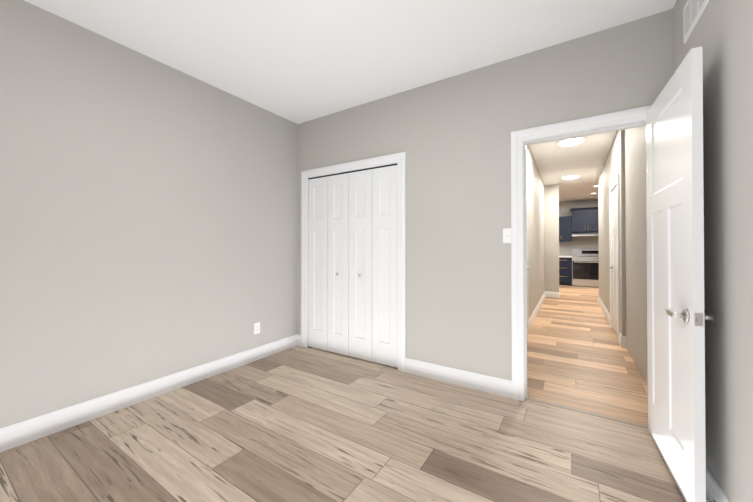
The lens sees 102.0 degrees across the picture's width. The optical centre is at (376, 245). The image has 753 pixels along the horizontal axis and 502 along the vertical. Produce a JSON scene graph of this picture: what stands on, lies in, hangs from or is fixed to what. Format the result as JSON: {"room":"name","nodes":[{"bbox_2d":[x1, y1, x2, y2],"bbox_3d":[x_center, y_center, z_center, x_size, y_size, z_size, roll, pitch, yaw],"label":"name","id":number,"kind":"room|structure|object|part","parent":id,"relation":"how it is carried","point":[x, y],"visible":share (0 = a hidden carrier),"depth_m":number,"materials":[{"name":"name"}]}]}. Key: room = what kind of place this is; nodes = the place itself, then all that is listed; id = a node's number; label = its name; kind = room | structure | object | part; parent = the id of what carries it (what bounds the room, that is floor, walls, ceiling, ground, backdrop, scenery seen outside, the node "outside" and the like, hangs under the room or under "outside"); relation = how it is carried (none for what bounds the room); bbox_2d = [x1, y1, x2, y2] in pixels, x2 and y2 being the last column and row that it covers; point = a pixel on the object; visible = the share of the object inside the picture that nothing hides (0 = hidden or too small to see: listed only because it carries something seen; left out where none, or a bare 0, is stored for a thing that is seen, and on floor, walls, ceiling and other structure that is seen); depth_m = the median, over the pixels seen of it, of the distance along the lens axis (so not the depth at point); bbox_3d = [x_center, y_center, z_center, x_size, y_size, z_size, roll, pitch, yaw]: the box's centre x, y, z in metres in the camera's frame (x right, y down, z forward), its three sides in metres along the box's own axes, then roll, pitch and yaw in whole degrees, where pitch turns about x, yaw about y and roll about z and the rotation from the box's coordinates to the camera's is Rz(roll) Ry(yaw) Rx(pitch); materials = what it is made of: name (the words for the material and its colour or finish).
{"room":"empty bedroom","nodes":[
{"label":"empty bedroom","id":0,"kind":"room"},
{"bbox_2d":[0,0,297,427],"bbox_3d":[-1.832,-0.141,2.419,0.115,2.675,3.310,0,0,32],"label":"wall","id":1,"kind":"structure","parent":0,"point":[148,218],"depth_m":2.25,"materials":[{"name":"paint"}]},
{"bbox_2d":[0,334,300,452],"bbox_3d":[-1.752,1.130,2.359,0.075,0.133,3.080,0,0,32],"label":"baseboard","id":2,"kind":"structure","parent":1,"relation":"attached to","point":[25,432],"depth_m":2.24,"materials":[{"name":"white wood"}]},
{"bbox_2d":[254,322,259,333],"bbox_3d":[-1.255,0.873,3.206,0.007,0.115,0.070,0,0,32],"label":"electrical outlet","id":3,"kind":"object","parent":1,"relation":"attached to","point":[256,328],"visible":1,"depth_m":3.20,"materials":[{"name":"white plastic"}]},
{"bbox_2d":[24,0,676,201],"bbox_3d":[2.841,-1.500,4.862,7.800,0.080,12.430,0,0,32],"label":"ceiling","id":4,"kind":"structure","parent":0,"point":[298,61],"depth_m":2.20,"materials":[{"name":"white paint"}]},
{"bbox_2d":[562,175,579,179],"bbox_3d":[4.099,-1.434,6.431,0.320,0.030,0.320,0,0,32],"label":"recessed light","id":5,"kind":"object","parent":4,"relation":"in","point":[571,177],"visible":1,"depth_m":6.38,"materials":[{"name":"white"}]},
{"bbox_2d":[558,137,584,145],"bbox_3d":[2.731,-1.449,4.279,0.320,0.030,0.320,0,0,32],"label":"recessed light","id":6,"kind":"object","parent":4,"relation":"in","point":[572,141],"visible":1,"depth_m":4.22,"materials":[{"name":"white plastic"}]},
{"bbox_2d":[0,285,706,501],"bbox_3d":[2.841,1.255,4.841,7.800,0.080,12.430,0,0,32],"label":"floor","id":7,"kind":"structure","parent":0,"point":[299,424],"depth_m":1.87,"materials":[{"name":"brown wood"}]},
{"bbox_2d":[559,257,570,284],"bbox_3d":[5.879,0.816,9.768,0.648,0.870,0.626,0,0,32],"label":"base cabinet","id":8,"kind":"object","parent":7,"relation":"on","point":[565,270],"depth_m":9.44,"materials":[{"name":"blue wood"}]},
{"bbox_2d":[572,249,598,286],"bbox_3d":[6.451,0.670,9.349,0.760,1.115,0.722,0,0,32],"label":"stove","id":9,"kind":"object","parent":7,"relation":"on","point":[585,267],"visible":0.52,"depth_m":9.16,"materials":[{"name":"silver metal"}]},
{"bbox_2d":[525,397,647,428],"bbox_3d":[1.485,1.192,2.184,0.755,0.006,0.044,0,0,32],"label":"transition strip","id":10,"kind":"object","parent":7,"relation":"on","point":[591,413],"visible":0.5,"depth_m":2.16,"materials":[{"name":"beige wood"}]},
{"bbox_2d":[297,14,656,380],"bbox_3d":[0.448,-0.138,2.862,3.258,2.675,0.115,0,0,32],"label":"wall","id":11,"kind":"structure","parent":0,"point":[455,138],"depth_m":2.58,"materials":[{"name":"paint"}]},
{"bbox_2d":[308,176,327,350],"bbox_3d":[-0.672,0.207,3.540,0.296,1.972,0.030,0,0,32],"label":"bifold closet door","id":12,"kind":"structure","parent":11,"relation":"in","point":[318,275],"depth_m":3.53,"materials":[{"name":"white wood"}]},
{"bbox_2d":[328,173,348,355],"bbox_3d":[-0.425,0.206,3.368,0.296,1.972,0.054,0,0,32],"label":"bifold closet door","id":13,"kind":"structure","parent":11,"relation":"in","point":[338,264],"depth_m":3.37,"materials":[{"name":"white wood"}]},
{"bbox_2d":[308,163,396,178],"bbox_3d":[-0.291,-0.790,3.306,1.208,0.011,0.038,0,0,32],"label":"track","id":14,"kind":"object","parent":11,"relation":"attached to","point":[354,171],"visible":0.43,"depth_m":3.24,"materials":[{"name":"black"}]},
{"bbox_2d":[301,152,405,371],"bbox_3d":[-0.277,0.194,3.321,1.246,2.018,0.117,0,0,32],"label":"door frame","id":15,"kind":"structure","parent":11,"relation":"attached to","point":[308,245],"depth_m":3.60,"materials":[{"name":"white wood"}]},
{"bbox_2d":[349,169,371,361],"bbox_3d":[-0.171,0.204,3.207,0.296,1.972,0.054,0,0,32],"label":"bifold closet door","id":16,"kind":"structure","parent":11,"relation":"in","point":[360,264],"depth_m":3.21,"materials":[{"name":"white wood"}]},
{"bbox_2d":[372,165,397,367],"bbox_3d":[0.089,0.203,3.055,0.296,1.972,0.030,0,0,32],"label":"bifold closet door","id":17,"kind":"structure","parent":11,"relation":"in","point":[384,265],"depth_m":3.05,"materials":[{"name":"white wood"}]},
{"bbox_2d":[405,358,511,398],"bbox_3d":[0.667,1.132,2.636,0.930,0.133,0.016,0,0,32],"label":"baseboard","id":18,"kind":"structure","parent":11,"relation":"attached to","point":[485,383],"depth_m":2.60,"materials":[{"name":"white wood"}]},
{"bbox_2d":[503,228,510,242],"bbox_3d":[1.039,-0.075,2.413,0.070,0.115,0.009,0,0,32],"label":"switch plate","id":19,"kind":"object","parent":11,"relation":"attached to","point":[506,235],"visible":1,"depth_m":2.41,"materials":[{"name":"white plastic"}]},
{"bbox_2d":[511,105,651,400],"bbox_3d":[1.484,0.150,2.190,0.935,2.090,0.136,0,0,32],"label":"door frame","id":20,"kind":"structure","parent":11,"relation":"attached to","point":[518,137],"depth_m":2.36,"materials":[{"name":"white wood"}]},
{"bbox_2d":[646,46,714,501],"bbox_3d":[1.570,0.164,1.633,0.136,2.030,0.770,0,0,30],"label":"bedroom door","id":21,"kind":"structure","parent":20,"relation":"attached to","point":[677,316],"depth_m":1.48,"materials":[{"name":"white wood"}]},
{"bbox_3d":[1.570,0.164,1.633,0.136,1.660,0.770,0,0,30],"label":"handle","id":22,"kind":"part","parent":21,"relation":"part of","materials":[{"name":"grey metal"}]},
{"bbox_2d":[526,145,544,317],"bbox_3d":[3.036,-0.116,5.843,0.115,2.675,3.747,0,0,32],"label":"wall","id":23,"kind":"structure","parent":0,"point":[536,237],"depth_m":5.35,"materials":[{"name":"paint"}]},
{"bbox_2d":[529,291,559,329],"bbox_3d":[3.237,1.155,5.758,0.306,0.133,3.691,0,0,32],"label":"baseboard","id":24,"kind":"structure","parent":23,"relation":"attached to","point":[540,302],"depth_m":6.05,"materials":[{"name":"white wood"}]},
{"bbox_2d":[545,184,558,291],"bbox_3d":[2.667,-0.098,8.230,3.880,2.675,0.115,0,0,32],"label":"wall","id":25,"kind":"structure","parent":0,"point":[551,237],"depth_m":7.22,"materials":[{"name":"paint"}]},
{"bbox_2d":[559,200,598,255],"bbox_3d":[6.145,-0.085,10.047,7.800,2.675,0.115,0,0,32],"label":"wall","id":26,"kind":"structure","parent":0,"point":[566,248],"depth_m":9.80,"materials":[{"name":"paint"}]},
{"bbox_2d":[559,216,570,241],"bbox_3d":[5.954,-0.518,9.896,0.648,0.800,0.346,0,0,32],"label":"upper cabinet","id":27,"kind":"object","parent":26,"relation":"attached to","point":[565,228],"depth_m":9.68,"materials":[{"name":"blue wood"}]},
{"bbox_2d":[570,207,598,231],"bbox_3d":[6.528,-0.784,9.480,0.864,0.735,0.436,0,0,32],"label":"upper cabinet","id":28,"kind":"object","parent":26,"relation":"attached to","point":[584,219],"visible":0.88,"depth_m":9.36,"materials":[{"name":"blue wood"}]},
{"bbox_2d":[572,232,598,236],"bbox_3d":[6.511,-0.344,9.450,0.756,0.135,0.500,0,0,32],"label":"range hood","id":29,"kind":"object","parent":26,"relation":"attached to","point":[582,234],"visible":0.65,"depth_m":9.33,"materials":[{"name":"silver metal"}]},
{"bbox_2d":[620,130,625,335],"bbox_3d":[4.284,-0.138,2.817,3.180,2.675,0.115,0,0,32],"label":"wall","id":30,"kind":"structure","parent":0,"point":[622,236],"depth_m":3.62,"materials":[{"name":"paint"}]},
{"bbox_2d":[619,333,625,347],"bbox_3d":[4.201,1.134,2.878,2.996,0.133,0.176,0,0,32],"label":"baseboard","id":31,"kind":"structure","parent":30,"relation":"attached to","point":[622,341],"depth_m":3.60,"materials":[{"name":"white wood"}]},
{"bbox_2d":[657,9,673,96],"bbox_3d":[1.855,-0.144,1.967,0.077,2.675,0.115,0,0,32],"label":"wall","id":32,"kind":"structure","parent":0,"point":[665,65],"depth_m":1.93,"materials":[{"name":"paint"}]},
{"bbox_2d":[598,0,752,501],"bbox_3d":[2.515,-0.138,2.858,0.150,2.675,8.715,0,0,32],"label":"wall","id":33,"kind":"structure","parent":0,"point":[721,34],"depth_m":1.32,"materials":[{"name":"paint"}]},
{"bbox_2d":[598,296,609,324],"bbox_3d":[4.209,1.153,5.546,0.147,0.133,2.376,0,0,32],"label":"baseboard","id":34,"kind":"structure","parent":33,"relation":"attached to","point":[604,310],"depth_m":5.32,"materials":[{"name":"white wood"}]},
{"bbox_2d":[608,186,617,335],"bbox_3d":[3.257,0.207,4.170,0.086,1.982,0.794,0,0,32],"label":"hall door","id":35,"kind":"structure","parent":33,"relation":"in","point":[614,267],"depth_m":4.27,"materials":[{"name":"white wood"}]},
{"bbox_2d":[609,174,619,342],"bbox_3d":[3.301,0.164,4.142,0.134,2.090,0.980,0,0,32],"label":"door frame","id":36,"kind":"structure","parent":33,"relation":"attached to","point":[615,182],"depth_m":4.02,"materials":[{"name":"white wood"}]},
{"bbox_2d":[683,0,708,42],"bbox_3d":[1.609,-1.235,1.522,0.007,0.200,0.465,0,0,32],"label":"air vent","id":37,"kind":"object","parent":33,"relation":"in","point":[693,10],"visible":1,"depth_m":1.61,"materials":[{"name":"white metal"}]},
{"bbox_2d":[706,465,728,501],"bbox_3d":[1.032,1.117,0.606,0.016,0.133,3.050,0,0,32],"label":"baseboard","id":38,"kind":"structure","parent":33,"relation":"attached to","point":[714,491],"depth_m":1.34,"materials":[{"name":"white wood"}]},
{"bbox_3d":[1.806,-1.139,3.917,0.115,0.657,0.836,0,0,32],"label":"wall","id":39,"kind":"structure","parent":0,"visible":0},
{"bbox_2d":[527,182,528,332],"bbox_3d":[1.863,0.162,3.872,0.020,2.090,0.980,0,0,32],"label":"door frame","id":40,"kind":"structure","parent":39,"relation":"attached to","point":[527,267],"depth_m":4.24,"materials":[{"name":"white wood"}]}
]}

